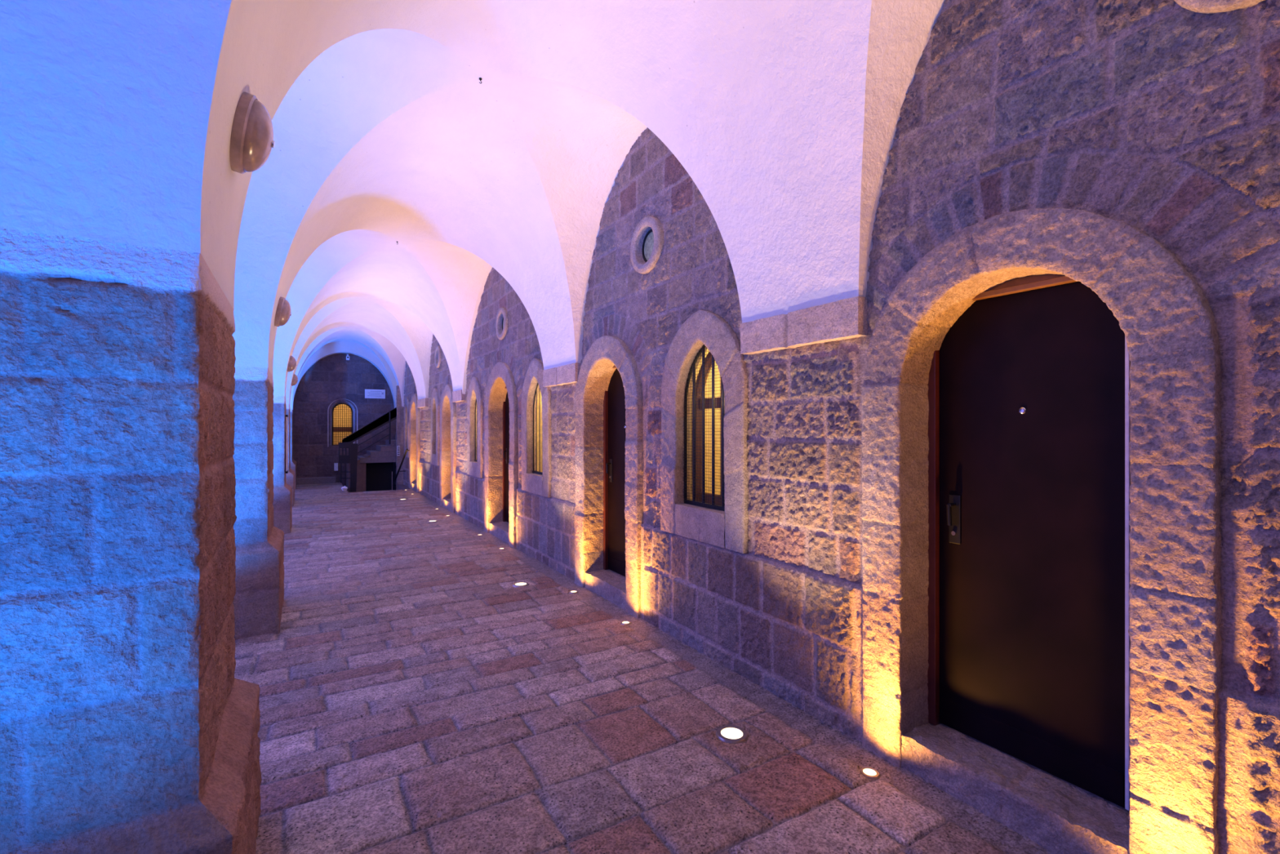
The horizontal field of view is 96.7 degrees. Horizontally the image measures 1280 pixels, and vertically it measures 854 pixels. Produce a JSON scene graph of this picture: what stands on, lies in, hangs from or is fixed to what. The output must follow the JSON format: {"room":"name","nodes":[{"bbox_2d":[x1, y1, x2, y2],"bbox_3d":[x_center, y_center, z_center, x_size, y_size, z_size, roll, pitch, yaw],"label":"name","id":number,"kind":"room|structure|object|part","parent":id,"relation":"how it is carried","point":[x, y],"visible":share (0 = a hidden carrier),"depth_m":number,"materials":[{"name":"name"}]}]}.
{"room":"cloister walkway","nodes":[
{"label":"cloister walkway","id":0,"kind":"room"},
{"bbox_2d":[293,353,396,489],"bbox_3d":[-8.503,0.250,16.592,4.900,5.700,0.037,0,0,-31],"label":"wall","id":1,"kind":"structure","parent":0,"point":[333,377],"depth_m":16.36,"materials":[{"name":"stone"}]},
{"bbox_2d":[296,476,336,484],"bbox_3d":[-9.471,1.520,15.892,1.720,0.180,0.280,0,0,-31],"label":"baseboard","id":2,"kind":"structure","parent":1,"relation":"attached to","point":[300,481],"depth_m":15.96,"materials":[{"name":"stone"}]},
{"bbox_2d":[333,462,337,471],"bbox_3d":[-8.748,1.148,16.373,0.100,0.220,0.090,0,0,-31],"label":"junction box","id":3,"kind":"object","parent":1,"relation":"attached to","point":[335,464],"visible":1,"depth_m":16.33,"materials":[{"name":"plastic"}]},
{"bbox_2d":[332,403,352,444],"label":"window","id":4,"kind":"structure","parent":1,"relation":"in","point":[342,413],"depth_m":17.24,"materials":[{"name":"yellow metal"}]},
{"bbox_2d":[327,398,357,446],"bbox_3d":[-8.743,-0.125,16.713,0.784,1.390,0.470,0,0,-31],"label":"trim","id":5,"kind":"structure","parent":1,"relation":"attached to","point":[341,401],"depth_m":16.55,"materials":[{"name":"stone"}]},
{"bbox_2d":[364,389,385,398],"bbox_3d":[-7.884,-0.984,16.933,0.552,0.268,0.028,0,0,-31],"label":"wall sign","id":6,"kind":"object","parent":1,"relation":"attached to","point":[369,393],"visible":1,"depth_m":16.92,"materials":[{"name":"white"}]},
{"bbox_2d":[346,484,409,492],"bbox_3d":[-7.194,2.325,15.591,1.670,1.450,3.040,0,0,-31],"label":"floor","id":7,"kind":"structure","parent":0,"point":[400,486],"depth_m":15.35,"materials":[{"name":"stone"}]},
{"bbox_2d":[346,449,380,492],"bbox_3d":[-7.258,1.474,16.623,2.326,3.053,1.100,0,0,-31],"label":"stair mass","id":8,"kind":"structure","parent":7,"relation":"on","point":[361,467],"depth_m":15.72,"materials":[{"name":"stone"}]},
{"bbox_2d":[357,434,396,462],"bbox_3d":[-7.138,0.458,16.706,2.037,1.085,1.180,0,0,-31],"label":"stair","id":9,"kind":"structure","parent":8,"relation":"on","point":[388,452],"depth_m":16.02,"materials":[{"name":"stone"}]},
{"bbox_2d":[365,462,393,491],"bbox_3d":[-7.444,1.909,16.251,0.727,2.103,0.050,0,0,-31],"label":"door","id":10,"kind":"structure","parent":8,"relation":"attached to","point":[378,475],"depth_m":16.23,"materials":[{"name":"black"}]},
{"bbox_2d":[411,482,416,491],"bbox_3d":[-5.585,1.529,14.417,0.286,0.190,0.893,0,0,-31],"label":"trim","id":11,"kind":"structure","parent":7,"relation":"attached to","point":[413,484],"depth_m":14.40,"materials":[{"name":"stone"}]},
{"bbox_2d":[395,386,397,489],"bbox_3d":[-6.803,0.925,15.916,0.015,4.150,0.220,0,0,-31],"label":"wall","id":12,"kind":"structure","parent":0,"point":[396,386],"depth_m":15.99,"materials":[{"name":"stone"}]},
{"bbox_2d":[338,407,396,492],"bbox_3d":[-7.436,0.598,15.610,1.473,2.355,0.082,0,0,-31],"label":"stair railing","id":13,"kind":"object","parent":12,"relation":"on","point":[352,459],"visible":0.99,"depth_m":15.42,"materials":[{"name":"black metal"}]},
{"bbox_3d":[-7.935,1.291,15.320,0.028,0.627,0.030,0,0,-31],"label":"post","id":14,"kind":"part","parent":13,"relation":"part of","materials":[{"name":"black metal"}]},
{"bbox_3d":[-7.941,0.698,15.317,0.306,0.570,0.030,0,0,-31],"label":"panel","id":15,"kind":"part","parent":13,"relation":"part of","materials":[{"name":"black metal"}]},
{"bbox_3d":[-7.757,1.111,15.432,0.183,1.327,0.060,0,0,-31],"label":"newel post","id":16,"kind":"part","parent":13,"relation":"part of","materials":[{"name":"black metal"}]},
{"bbox_3d":[-7.403,-0.081,15.636,1.391,0.997,0.050,0,0,-31],"label":"handrail","id":17,"kind":"part","parent":13,"relation":"part of","materials":[{"name":"black metal"}]},
{"bbox_3d":[-7.318,0.453,15.657,0.843,0.536,0.024,0,0,-31],"label":"rail","id":18,"kind":"part","parent":13,"relation":"part of","materials":[{"name":"black metal"}]},
{"bbox_3d":[-7.318,0.253,15.657,0.843,0.542,0.024,0,0,-31],"label":"rail","id":19,"kind":"part","parent":13,"relation":"part of","materials":[{"name":"black metal"}]},
{"bbox_3d":[-6.974,0.032,15.861,0.041,0.892,0.041,0,0,-8],"label":"post","id":20,"kind":"part","parent":13,"relation":"part of","materials":[{"name":"black metal"}]},
{"bbox_2d":[396,385,404,487],"bbox_3d":[-6.645,0.925,15.891,0.260,4.150,0.016,0,0,-31],"label":"wall","id":21,"kind":"structure","parent":0,"point":[400,411],"depth_m":15.87,"materials":[{"name":"stone"}]},
{"bbox_2d":[396,445,399,455],"bbox_3d":[-6.710,0.661,15.808,0.075,0.280,0.031,0,0,-31],"label":"air vent","id":22,"kind":"object","parent":21,"relation":"in","point":[397,446],"visible":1,"depth_m":15.79,"materials":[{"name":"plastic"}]},
{"bbox_2d":[0,0,945,409],"bbox_3d":[-3.107,-1.462,6.569,3.603,2.005,22.777,0,0,-31],"label":"ceiling","id":23,"kind":"structure","parent":0,"point":[117,117],"depth_m":3.31,"materials":[{"name":"white paint"}]},
{"bbox_2d":[229,92,275,173],"bbox_3d":[-1.317,-0.988,1.928,0.133,0.256,0.256,0,0,-31],"label":"wall lamp","id":24,"kind":"object","parent":23,"relation":"attached to","point":[251,140],"visible":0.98,"depth_m":1.86,"materials":[{"name":"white glass"}]},
{"bbox_2d":[274,297,291,326],"bbox_3d":[-3.077,-0.988,4.895,0.133,0.256,0.256,0,0,-31],"label":"wall lamp","id":25,"kind":"object","parent":23,"relation":"attached to","point":[283,310],"visible":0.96,"depth_m":4.82,"materials":[{"name":"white glass"}]},
{"bbox_2d":[287,355,296,372],"bbox_3d":[-5.459,-0.988,8.912,0.133,0.256,0.256,0,0,-31],"label":"wall lamp","id":26,"kind":"object","parent":23,"relation":"attached to","point":[292,362],"visible":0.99,"depth_m":8.84,"materials":[{"name":"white glass"}]},
{"bbox_2d":[291,373,297,386],"bbox_3d":[-7.259,-0.988,11.948,0.133,0.256,0.256,0,0,-31],"label":"wall lamp","id":27,"kind":"object","parent":23,"relation":"attached to","point":[295,379],"visible":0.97,"depth_m":11.88,"materials":[{"name":"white glass"}]},
{"bbox_2d":[234,481,1053,853],"bbox_3d":[-3.126,1.597,6.546,3.700,0.022,22.850,0,0,-31],"label":"floor","id":28,"kind":"structure","parent":0,"point":[375,650],"depth_m":3.01,"materials":[{"name":"stone"}]},
{"bbox_2d":[0,228,262,853],"bbox_3d":[-1.727,0.580,1.674,0.977,2.081,1.039,0,0,-31],"label":"pillar","id":29,"kind":"structure","parent":28,"relation":"on","point":[127,726],"depth_m":1.42,"materials":[{"name":"stone"}]},
{"bbox_2d":[232,366,284,639],"bbox_3d":[-3.469,0.580,4.611,0.977,2.081,1.049,0,0,-31],"label":"pillar","id":30,"kind":"structure","parent":28,"relation":"on","point":[259,597],"depth_m":4.38,"materials":[{"name":"stone"}]},
{"bbox_2d":[272,395,292,533],"bbox_3d":[-5.866,0.580,8.653,0.977,2.081,0.850,0,0,-31],"label":"pillar","id":31,"kind":"structure","parent":28,"relation":"on","point":[282,495],"depth_m":8.52,"materials":[{"name":"stone"}]},
{"bbox_2d":[285,414,288,473],"bbox_3d":[-5.501,0.260,8.864,0.030,0.890,0.490,0,0,-31],"label":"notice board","id":32,"kind":"object","parent":31,"relation":"attached to","point":[286,415],"visible":1,"depth_m":8.67,"materials":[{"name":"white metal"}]},
{"bbox_2d":[285,404,294,506],"bbox_3d":[-7.679,0.580,11.712,0.978,2.081,1.199,0,0,-31],"label":"pillar","id":33,"kind":"structure","parent":28,"relation":"on","point":[290,476],"depth_m":11.47,"materials":[{"name":"stone"}]},
{"bbox_2d":[289,408,296,488],"bbox_3d":[-9.643,0.580,15.023,0.978,2.081,1.737,0,0,-31],"label":"pillar","id":34,"kind":"structure","parent":28,"relation":"on","point":[293,463],"depth_m":14.55,"materials":[{"name":"stone"}]},
{"bbox_2d":[341,485,347,491],"bbox_3d":[-7.366,1.540,14.175,0.148,0.153,0.153,0,0,-31],"label":"plastic bag","id":35,"kind":"object","parent":28,"relation":"on","point":[344,488],"visible":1,"depth_m":14.14,"materials":[{"name":"white plastic"}]},
{"bbox_2d":[512,581,528,586],"bbox_3d":[-1.212,1.599,5.785,0.168,0.013,0.168,0,0,-31],"label":"uplight","id":36,"kind":"object","parent":28,"relation":"on","point":[517,584],"visible":0.98,"depth_m":5.77,"materials":[{"name":"metal"}]},
{"bbox_2d":[568,590,577,593],"bbox_3d":[-0.644,1.600,5.520,0.088,0.012,0.088,0,0,-31],"label":"ground light","id":37,"kind":"object","parent":28,"relation":"on","point":[571,591],"visible":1,"depth_m":5.51,"materials":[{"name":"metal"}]},
{"bbox_2d":[620,620,631,625],"bbox_3d":[-0.117,1.600,4.647,0.088,0.012,0.088,0,0,-31],"label":"ground light","id":38,"kind":"object","parent":28,"relation":"on","point":[624,622],"visible":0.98,"depth_m":4.64,"materials":[{"name":"metal"}]},
{"bbox_2d":[715,724,748,743],"bbox_3d":[0.479,1.599,2.966,0.168,0.013,0.168,0,0,-31],"label":"uplight","id":39,"kind":"object","parent":28,"relation":"on","point":[731,734],"visible":1,"depth_m":2.95,"materials":[{"name":"metal"}]},
{"bbox_2d":[859,766,879,779],"bbox_3d":[1.063,1.600,2.632,0.088,0.012,0.088,0,0,-31],"label":"ground light","id":40,"kind":"object","parent":28,"relation":"on","point":[871,773],"visible":0.99,"depth_m":2.62,"materials":[{"name":"metal"}]},
{"bbox_2d":[403,0,1279,853],"bbox_3d":[-1.222,-0.455,6.832,0.071,4.170,21.400,0,0,-31],"label":"wall","id":41,"kind":"structure","parent":0,"point":[1161,118],"depth_m":2.46,"materials":[{"name":"stone"}]},
{"bbox_2d":[394,448,409,479],"bbox_3d":[-6.307,1.015,15.282,0.253,0.906,1.233,0,0,-37],"label":"wall handrail","id":42,"kind":"object","parent":41,"relation":"attached to","point":[406,450],"visible":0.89,"depth_m":15.21,"materials":[{"name":"black metal"}]},
{"bbox_2d":[404,396,409,457],"bbox_3d":[-6.288,-0.009,15.454,0.151,1.628,0.806,0,0,-31],"label":"trim","id":43,"kind":"structure","parent":41,"relation":"attached to","point":[406,410],"depth_m":15.56,"materials":[{"name":"stone"}]},
{"bbox_2d":[408,393,420,492],"bbox_3d":[-5.605,0.388,14.407,0.284,2.464,1.268,0,0,-31],"label":"trim","id":44,"kind":"structure","parent":41,"relation":"attached to","point":[414,414],"depth_m":14.71,"materials":[{"name":"stone"}]},
{"bbox_2d":[417,398,428,408],"bbox_3d":[-5.048,-0.553,13.272,0.111,0.197,1.047,0,0,-31],"label":"trim","id":45,"kind":"structure","parent":41,"relation":"attached to","point":[424,402],"depth_m":13.08,"materials":[{"name":"stone"}]},
{"bbox_2d":[431,453,435,465],"bbox_3d":[-4.321,0.694,12.168,0.166,0.231,0.423,0,0,-31],"label":"trim","id":46,"kind":"structure","parent":41,"relation":"attached to","point":[433,457],"depth_m":12.14,"materials":[{"name":"stone"}]},
{"bbox_2d":[430,388,439,466],"bbox_3d":[-4.334,-0.011,12.159,0.151,1.631,0.806,0,0,-31],"label":"trim","id":47,"kind":"structure","parent":41,"relation":"attached to","point":[435,412],"depth_m":12.19,"materials":[{"name":"stone"}]},
{"bbox_2d":[434,346,441,368],"bbox_3d":[-4.184,-1.460,11.877,0.122,0.456,0.456,0,0,-31],"label":"trim","id":48,"kind":"structure","parent":41,"relation":"attached to","point":[437,359],"depth_m":11.81,"materials":[{"name":"stone"}]},
{"bbox_2d":[442,497,451,511],"bbox_3d":[-3.635,1.530,11.134,0.292,0.197,0.852,0,0,-31],"label":"trim","id":49,"kind":"structure","parent":41,"relation":"attached to","point":[446,502],"depth_m":11.13,"materials":[{"name":"stone"}]},
{"bbox_2d":[439,384,456,512],"bbox_3d":[-3.656,0.396,11.121,0.284,2.448,1.229,0,0,-31],"label":"trim","id":50,"kind":"structure","parent":41,"relation":"attached to","point":[447,460],"depth_m":11.41,"materials":[{"name":"stone"}]},
{"bbox_2d":[452,389,466,401],"bbox_3d":[-3.235,-0.553,10.214,0.111,0.198,0.697,0,0,-31],"label":"trim","id":51,"kind":"structure","parent":41,"relation":"attached to","point":[457,396],"depth_m":10.08,"materials":[{"name":"stone"}]},
{"bbox_2d":[469,461,477,476],"bbox_3d":[-2.667,0.695,9.382,0.167,0.233,0.514,0,0,-31],"label":"trim","id":52,"kind":"structure","parent":41,"relation":"attached to","point":[473,464],"depth_m":9.35,"materials":[{"name":"stone"}]},
{"bbox_2d":[466,376,483,478],"bbox_3d":[-2.681,-0.011,9.373,0.150,1.632,0.897,0,0,-31],"label":"trim","id":53,"kind":"structure","parent":41,"relation":"attached to","point":[474,392],"depth_m":9.48,"materials":[{"name":"stone"}]},
{"bbox_2d":[474,399,477,462],"bbox_3d":[-2.212,-0.120,9.652,1.059,1.560,0.730,0,0,-31],"label":"window","id":54,"kind":"structure","parent":41,"relation":"in","point":[475,460],"depth_m":9.56,"materials":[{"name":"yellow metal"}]},
{"bbox_2d":[488,520,508,542],"bbox_3d":[-1.894,1.532,8.200,0.297,0.203,1.050,0,0,-31],"label":"trim","id":55,"kind":"structure","parent":41,"relation":"attached to","point":[500,530],"depth_m":8.22,"materials":[{"name":"stone"}]},
{"bbox_2d":[484,361,518,547],"bbox_3d":[-1.916,0.346,8.188,0.284,2.548,1.430,0,0,-31],"label":"trim","id":56,"kind":"structure","parent":41,"relation":"attached to","point":[500,377],"depth_m":8.56,"materials":[{"name":"stone"}]},
{"bbox_2d":[495,307,508,340],"bbox_3d":[-1.924,-1.460,8.067,0.123,0.456,0.456,0,0,-31],"label":"trim","id":57,"kind":"structure","parent":41,"relation":"attached to","point":[502,312],"depth_m":8.04,"materials":[{"name":"stone"}]},
{"bbox_2d":[502,386,509,522],"bbox_3d":[-1.810,0.350,8.251,0.115,2.180,1.180,0,0,-31],"label":"door","id":58,"kind":"structure","parent":41,"relation":"in","point":[505,404],"depth_m":8.62,"materials":[{"name":"brown wood"}]},
{"bbox_3d":[-2.068,0.370,8.711,0.090,2.140,0.125,0,0,-31],"label":"frame","id":59,"kind":"part","parent":58,"relation":"part of","materials":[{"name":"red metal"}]},
{"bbox_2d":[525,472,542,496],"bbox_3d":[-1.216,0.695,6.934,0.167,0.236,0.578,0,0,-31],"label":"trim","id":60,"kind":"structure","parent":41,"relation":"attached to","point":[533,481],"depth_m":6.90,"materials":[{"name":"stone"}]},
{"bbox_2d":[520,358,552,497],"bbox_3d":[-1.228,-0.012,6.926,0.157,1.634,0.962,0,0,-31],"label":"trim","id":61,"kind":"structure","parent":41,"relation":"attached to","point":[534,375],"depth_m":7.08,"materials":[{"name":"stone"}]},
{"bbox_2d":[532,382,542,480],"bbox_3d":[-0.761,-0.120,7.205,1.059,1.560,0.794,0,0,-31],"label":"window","id":62,"kind":"structure","parent":41,"relation":"in","point":[539,402],"depth_m":7.33,"materials":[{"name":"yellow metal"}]},
{"bbox_2d":[542,362,581,386],"bbox_3d":[-0.837,-0.552,6.171,0.112,0.198,0.898,0,0,-31],"label":"trim","id":63,"kind":"structure","parent":41,"relation":"attached to","point":[568,374],"depth_m":6.07,"materials":[{"name":"stone"}]},
{"bbox_2d":[584,568,626,609],"bbox_3d":[-0.215,1.530,5.364,0.296,0.201,0.897,0,0,-31],"label":"trim","id":64,"kind":"structure","parent":41,"relation":"attached to","point":[610,584],"depth_m":5.34,"materials":[{"name":"stone"}]},
{"bbox_2d":[574,335,651,617],"bbox_3d":[-0.235,0.386,5.351,0.287,2.469,1.275,0,0,-31],"label":"trim","id":65,"kind":"structure","parent":41,"relation":"attached to","point":[596,372],"depth_m":5.62,"materials":[{"name":"stone"}]},
{"bbox_2d":[603,346,655,589],"bbox_3d":[-0.127,0.350,5.415,0.115,2.180,1.024,0,0,-31],"label":"door","id":66,"kind":"structure","parent":41,"relation":"in","point":[614,402],"depth_m":5.61,"materials":[{"name":"brown wood"}]},
{"bbox_3d":[-0.346,0.370,5.808,0.090,2.140,0.125,0,0,-31],"label":"frame","id":67,"kind":"part","parent":66,"relation":"part of","materials":[{"name":"brown wood"}]},
{"bbox_3d":[-0.314,0.408,5.663,0.048,0.104,0.024,0,0,-31],"label":"handle","id":68,"kind":"part","parent":66,"relation":"part of","materials":[{"name":"black metal"}]},
{"bbox_3d":[-0.289,0.435,5.675,0.006,0.230,0.056,0,0,-31],"label":"lock plate","id":69,"kind":"part","parent":66,"relation":"part of","materials":[{"name":"black metal"}]},
{"bbox_2d":[630,216,663,274],"bbox_3d":[0.081,-1.490,4.687,0.122,0.456,0.456,0,0,-31],"label":"trim","id":70,"kind":"structure","parent":41,"relation":"attached to","point":[646,224],"depth_m":4.65,"materials":[{"name":"stone"}]},
{"bbox_2d":[641,229,653,262],"bbox_3d":[0.094,-1.490,4.695,0.020,0.272,0.272,0,0,-31],"label":"window","id":71,"kind":"structure","parent":41,"relation":"in","point":[648,242],"depth_m":4.74,"materials":[{"name":"glass"}]},
{"bbox_2d":[674,502,724,547],"bbox_3d":[0.479,0.695,4.076,0.169,0.234,0.598,0,0,-31],"label":"trim","id":72,"kind":"structure","parent":41,"relation":"attached to","point":[702,524],"depth_m":4.02,"materials":[{"name":"stone"}]},
{"bbox_2d":[683,344,724,511],"bbox_3d":[0.932,-0.120,4.345,1.064,1.560,0.814,0,0,-31],"label":"window","id":73,"kind":"structure","parent":41,"relation":"in","point":[707,406],"depth_m":4.21,"materials":[{"name":"yellow glass"}]},
{"bbox_3d":[0.641,-0.020,4.173,0.006,1.160,0.689,0,0,-31],"label":"pane","id":74,"kind":"part","parent":73,"relation":"part of","materials":[{"name":"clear glass"}]},
{"bbox_2d":[660,310,749,553],"bbox_3d":[0.465,-0.011,4.069,0.155,1.633,0.982,0,0,-31],"label":"trim","id":75,"kind":"structure","parent":41,"relation":"attached to","point":[707,328],"depth_m":3.88,"materials":[{"name":"stone"}]},
{"bbox_2d":[740,296,868,354],"bbox_3d":[0.905,-0.552,3.234,0.113,0.198,0.887,0,0,-31],"label":"trim","id":76,"kind":"structure","parent":41,"relation":"attached to","point":[846,318],"depth_m":3.11,"materials":[{"name":"stone"}]},
{"bbox_2d":[901,723,1129,853],"bbox_3d":[1.563,1.529,2.367,0.296,0.201,0.914,0,0,-31],"label":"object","id":77,"kind":"structure","parent":41,"relation":"attached to","point":[1061,816],"depth_m":2.29,"materials":[{"name":"stone"}]},
{"bbox_2d":[927,274,1130,810],"bbox_3d":[1.650,0.350,2.418,0.115,2.180,1.036,0,0,-31],"label":"door","id":78,"kind":"structure","parent":41,"relation":"in","point":[1029,421],"depth_m":2.39,"materials":[{"name":"brown wood"}]},
{"bbox_3d":[1.428,0.370,2.816,0.090,2.140,0.125,0,0,-31],"label":"frame","id":79,"kind":"part","parent":78,"relation":"part of","materials":[{"name":"brown wood"}]},
{"bbox_3d":[1.460,0.408,2.672,0.048,0.104,0.024,0,0,-31],"label":"handle","id":80,"kind":"part","parent":78,"relation":"part of","materials":[{"name":"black metal"}]},
{"bbox_3d":[1.485,0.435,2.684,0.006,0.230,0.056,0,0,-31],"label":"lock plate","id":81,"kind":"part","parent":78,"relation":"part of","materials":[{"name":"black metal"}]},
{"bbox_2d":[861,207,1222,853],"bbox_3d":[1.543,0.383,2.355,0.290,2.473,1.287,0,0,-31],"label":"trim","id":82,"kind":"structure","parent":41,"relation":"attached to","point":[1166,319],"depth_m":1.90,"materials":[{"name":"stone"}]},
{"bbox_2d":[1173,0,1266,14],"bbox_3d":[1.861,-1.485,1.685,0.122,0.456,0.456,0,0,-31],"label":"trim","id":83,"kind":"structure","parent":41,"relation":"attached to","point":[1201,6],"depth_m":1.75,"materials":[{"name":"stone"}]}
]}

